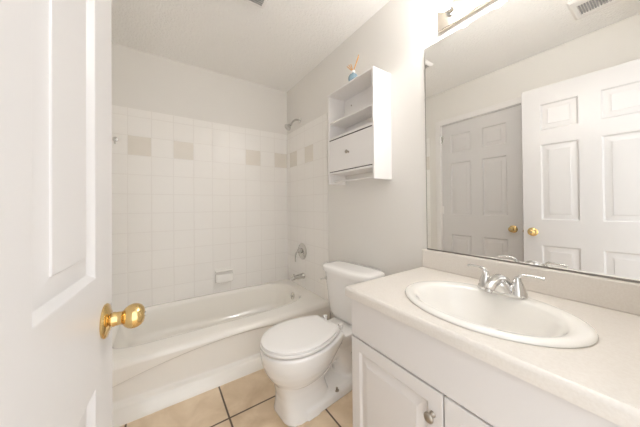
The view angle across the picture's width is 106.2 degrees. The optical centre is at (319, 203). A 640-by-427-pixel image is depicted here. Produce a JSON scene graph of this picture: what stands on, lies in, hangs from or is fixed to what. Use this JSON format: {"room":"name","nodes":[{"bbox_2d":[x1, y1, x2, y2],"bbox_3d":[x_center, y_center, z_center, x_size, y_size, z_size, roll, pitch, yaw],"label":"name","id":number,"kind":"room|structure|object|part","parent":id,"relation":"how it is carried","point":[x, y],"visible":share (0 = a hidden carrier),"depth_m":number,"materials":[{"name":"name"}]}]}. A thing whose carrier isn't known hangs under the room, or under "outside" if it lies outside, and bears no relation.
{"room":"bathroom","nodes":[
{"label":"bathroom","id":0,"kind":"room"},
{"bbox_2d":[111,43,287,311],"bbox_3d":[-1.077,-0.055,2.335,1.647,2.440,0.109,0,-1,-34],"label":"wall","id":1,"kind":"structure","parent":0,"point":[199,156],"depth_m":2.21,"materials":[{"name":"white tile"}]},
{"bbox_2d":[112,137,118,143],"bbox_3d":[-1.611,-0.496,1.889,0.040,0.066,0.047,0,-1,-34],"label":"hook","id":2,"kind":"object","parent":1,"relation":"attached to","point":[115,139],"visible":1,"depth_m":1.90,"materials":[{"name":"grey metal"}]},
{"bbox_2d":[215,267,233,283],"bbox_3d":[-0.921,0.700,2.323,0.170,0.132,0.068,0,-1,-34],"label":"soap dish","id":3,"kind":"object","parent":1,"relation":"attached to","point":[223,275],"visible":1,"depth_m":2.31,"materials":[{"name":"white ceramic"}]},
{"bbox_3d":[-0.938,0.700,2.347,0.170,0.132,0.010,0,-1,-34],"label":"plate","id":4,"kind":"part","parent":3,"relation":"part of","materials":[{"name":"white ceramic"}]},
{"bbox_2d":[120,369,352,426],"bbox_3d":[0.032,1.182,0.783,1.747,0.080,3.892,0,-1,-34],"label":"floor","id":5,"kind":"structure","parent":0,"point":[248,400],"depth_m":1.33,"materials":[{"name":"beige tile"}]},
{"bbox_2d":[112,279,329,426],"bbox_3d":[-0.756,1.006,1.953,1.530,0.306,0.860,0,-1,-34],"label":"bathtub","id":6,"kind":"object","parent":5,"relation":"on","point":[181,350],"visible":0.7,"depth_m":1.62,"materials":[{"name":"white ceramic"}]},
{"bbox_2d":[260,260,384,426],"bbox_3d":[0.004,0.792,1.479,0.781,0.710,0.475,0,-1,-39],"label":"toilet","id":7,"kind":"object","parent":5,"relation":"on","point":[307,359],"visible":0.88,"depth_m":1.33,"materials":[{"name":"white ceramic"}]},
{"bbox_3d":[-0.120,0.761,1.373,0.447,0.016,0.350,0,-1,-39],"label":"seat","id":8,"kind":"part","parent":7,"relation":"part of","materials":[{"name":"white plastic"}]},
{"bbox_3d":[-0.121,0.741,1.373,0.437,0.016,0.340,0,-1,-39],"label":"lid","id":9,"kind":"part","parent":7,"relation":"part of","materials":[{"name":"white plastic"}]},
{"bbox_3d":[0.009,0.962,1.475,0.771,0.371,0.352,0,-1,-39],"label":"bowl","id":10,"kind":"part","parent":7,"relation":"part of","materials":[{"name":"white ceramic"}]},
{"bbox_3d":[0.215,0.641,1.647,0.206,0.320,0.422,0,-1,-39],"label":"tank","id":11,"kind":"part","parent":7,"relation":"part of","materials":[{"name":"white ceramic"}]},
{"bbox_3d":[0.210,0.460,1.645,0.224,0.046,0.462,0,-1,-39],"label":"tank lid","id":12,"kind":"part","parent":7,"relation":"part of","materials":[{"name":"white ceramic"}]},
{"bbox_2d":[352,299,620,426],"bbox_3d":[0.585,0.763,0.817,0.584,0.747,0.832,0,-1,-34],"label":"vanity cabinet","id":13,"kind":"object","parent":5,"relation":"on","point":[403,375],"visible":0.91,"depth_m":0.72,"materials":[{"name":"white paint"}]},
{"bbox_3d":[0.253,0.789,0.857,0.019,0.466,0.392,0,-1,-34],"label":"cabinet door","id":14,"kind":"part","parent":13,"relation":"part of","materials":[{"name":"white paint"}]},
{"bbox_3d":[0.324,0.628,0.708,0.029,0.030,0.030,0,-1,-34],"label":"knob","id":15,"kind":"part","parent":13,"relation":"part of","materials":[{"name":"grey metal"}]},
{"bbox_3d":[0.485,0.784,0.513,0.019,0.466,0.429,0,-1,-34],"label":"cabinet door","id":16,"kind":"part","parent":13,"relation":"part of","materials":[{"name":"white paint"}]},
{"bbox_2d":[345,249,639,426],"bbox_3d":[0.580,0.320,0.832,0.578,0.138,0.851,0,-1,-34],"label":"countertop","id":17,"kind":"structure","parent":13,"relation":"on","point":[602,378],"depth_m":0.67,"materials":[{"name":"beige laminate"}]},
{"bbox_2d":[405,281,598,348],"bbox_3d":[0.545,0.405,0.813,0.406,0.141,0.524,0,-1,-34],"label":"sink","id":18,"kind":"object","parent":17,"relation":"in","point":[530,321],"visible":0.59,"depth_m":0.81,"materials":[{"name":"white ceramic"}]},
{"bbox_2d":[467,264,544,299],"bbox_3d":[0.642,0.293,0.877,0.146,0.084,0.243,0,-1,-34],"label":"sink faucet","id":19,"kind":"object","parent":17,"relation":"on","point":[500,284],"visible":1,"depth_m":0.86,"materials":[{"name":"silver metal"}]},
{"bbox_3d":[0.638,0.265,0.974,0.017,0.025,0.078,0,-1,-24],"label":"lever","id":20,"kind":"part","parent":19,"relation":"part of","materials":[{"name":"silver metal"}]},
{"bbox_3d":[0.651,0.297,0.943,0.055,0.066,0.055,0,-1,-34],"label":"handle","id":21,"kind":"part","parent":19,"relation":"part of","materials":[{"name":"silver metal"}]},
{"bbox_3d":[0.642,0.294,0.877,0.143,0.064,0.072,0,-1,-34],"label":"spout","id":22,"kind":"part","parent":19,"relation":"part of","materials":[{"name":"silver metal"}]},
{"bbox_3d":[0.680,0.326,0.901,0.057,0.019,0.158,0,-1,-34],"label":"plate","id":23,"kind":"part","parent":19,"relation":"part of","materials":[{"name":"silver metal"}]},
{"bbox_3d":[0.673,0.304,0.897,0.068,0.042,0.096,0,-1,-34],"label":"spout","id":24,"kind":"part","parent":19,"relation":"part of","materials":[{"name":"silver metal"}]},
{"bbox_3d":[0.707,0.295,0.860,0.055,0.066,0.055,0,-1,-34],"label":"handle","id":25,"kind":"part","parent":19,"relation":"part of","materials":[{"name":"silver metal"}]},
{"bbox_3d":[0.730,0.263,0.836,0.017,0.025,0.078,0,-1,-44],"label":"lever","id":26,"kind":"part","parent":19,"relation":"part of","materials":[{"name":"silver metal"}]},
{"bbox_2d":[111,0,389,91],"bbox_3d":[-0.304,-1.331,1.268,1.747,0.080,2.772,0,-1,-34],"label":"ceiling","id":27,"kind":"structure","parent":0,"point":[275,46],"depth_m":1.79,"materials":[{"name":"white paint"}]},
{"bbox_2d":[244,0,267,8],"bbox_3d":[-0.406,-1.278,1.407,0.257,0.022,0.257,0,-1,-34],"label":"ceiling vent","id":28,"kind":"object","parent":27,"relation":"in","point":[259,3],"visible":1,"depth_m":1.52,"materials":[{"name":"white plastic"}]},
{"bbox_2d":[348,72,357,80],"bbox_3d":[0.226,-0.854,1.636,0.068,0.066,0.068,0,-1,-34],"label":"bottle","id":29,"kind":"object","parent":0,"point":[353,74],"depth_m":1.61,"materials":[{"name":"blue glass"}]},
{"bbox_2d":[287,0,635,318],"bbox_3d":[0.387,-0.074,1.716,0.109,2.440,2.772,0,-1,-34],"label":"wall","id":30,"kind":"structure","parent":0,"point":[380,224],"depth_m":1.69,"materials":[{"name":"white painted drywall"}]},
{"bbox_2d":[285,118,300,130],"bbox_3d":[-0.279,-0.812,2.464,0.176,0.150,0.074,0,-1,-34],"label":"shower","id":31,"kind":"object","parent":30,"relation":"attached to","point":[287,126],"visible":1,"depth_m":2.44,"materials":[{"name":"grey metal"}]},
{"bbox_2d":[291,273,304,280],"bbox_3d":[-0.224,0.736,2.407,0.140,0.066,0.064,0,-1,-34],"label":"tub spout","id":32,"kind":"object","parent":30,"relation":"attached to","point":[302,275],"visible":1,"depth_m":2.39,"materials":[{"name":"grey metal"}]},
{"bbox_2d":[295,243,306,261],"bbox_3d":[-0.215,0.501,2.440,0.087,0.184,0.168,0,-1,-34],"label":"shower valve","id":33,"kind":"object","parent":30,"relation":"attached to","point":[301,250],"visible":1,"depth_m":2.43,"materials":[{"name":"grey metal"}]},
{"bbox_3d":[-0.220,0.526,2.436,0.075,0.134,0.054,0,-1,-34],"label":"lever","id":34,"kind":"part","parent":33,"relation":"part of","materials":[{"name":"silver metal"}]},
{"bbox_3d":[-0.187,0.493,2.459,0.018,0.168,0.168,0,-1,-34],"label":"wall plate","id":35,"kind":"part","parent":33,"relation":"part of","materials":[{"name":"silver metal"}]},
{"bbox_2d":[327,66,391,184],"bbox_3d":[0.247,-0.484,1.673,0.186,0.675,0.474,0,-1,-34],"label":"upper cabinet","id":36,"kind":"object","parent":30,"relation":"attached to","point":[359,111],"visible":1,"depth_m":1.59,"materials":[{"name":"white laminate"}]},
{"bbox_3d":[0.131,-0.476,1.868,0.160,0.665,0.015,0,-1,-34],"label":"panel","id":37,"kind":"part","parent":36,"relation":"part of","materials":[{"name":"white laminate"}]},
{"bbox_3d":[0.199,-0.350,1.639,0.014,0.230,0.434,0,-1,-34],"label":"drop door","id":38,"kind":"part","parent":36,"relation":"part of","materials":[{"name":"white laminate"}]},
{"bbox_2d":[347,55,358,80],"bbox_3d":[0.226,-0.904,1.638,0.068,0.165,0.095,-1,0,-4],"label":"reed diffuser","id":39,"kind":"object","parent":36,"relation":"on","point":[353,74],"visible":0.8,"depth_m":1.62,"materials":[{"name":"blue glass"}]},
{"bbox_3d":[0.384,-0.481,1.492,0.160,0.665,0.015,0,-1,-34],"label":"panel","id":40,"kind":"part","parent":36,"relation":"part of","materials":[{"name":"white laminate"}]},
{"bbox_2d":[435,0,493,32],"bbox_3d":[0.741,-0.954,0.978,0.138,0.120,0.601,0,-1,-34],"label":"vanity light","id":41,"kind":"object","parent":30,"relation":"attached to","point":[450,12],"visible":1,"depth_m":1.16,"materials":[{"name":"silver"}]},
{"bbox_2d":[435,0,458,16],"bbox_3d":[0.607,-0.959,1.158,0.117,0.074,0.074,0,-1,-34],"label":"socket","id":42,"kind":"object","parent":41,"relation":"attached to","point":[448,8],"depth_m":1.16,"materials":[{"name":"white"}]},
{"bbox_2d":[422,249,639,315],"bbox_3d":[0.811,0.299,0.987,0.022,0.098,0.851,0,-1,-34],"label":"backsplash","id":43,"kind":"structure","parent":30,"relation":"attached to","point":[613,294],"depth_m":0.88,"materials":[{"name":"beige laminate"}]},
{"bbox_2d":[424,0,639,282],"bbox_3d":[0.816,-0.304,0.986,0.009,1.106,0.825,0,-1,-34],"label":"wall mirror","id":44,"kind":"object","parent":30,"relation":"attached to","point":[532,107],"visible":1,"depth_m":0.93,"materials":[{"name":"clear glass"}]},
{"bbox_3d":[0.448,-0.087,0.158,1.547,2.440,0.120,0,-1,-34],"label":"wall","id":45,"kind":"structure","parent":0,"visible":0},
{"bbox_2d":[0,0,145,426],"bbox_3d":[-0.308,0.103,0.207,0.182,2.058,0.778,0,-1,-29],"label":"door","id":46,"kind":"structure","parent":45,"relation":"in","point":[57,316],"depth_m":0.32,"materials":[{"name":"white paint"}]},
{"bbox_3d":[-0.402,0.243,0.519,0.039,0.050,0.050,0,-1,-29],"label":"knob","id":47,"kind":"part","parent":46,"relation":"part of","materials":[{"name":"gold metal"}]}
]}

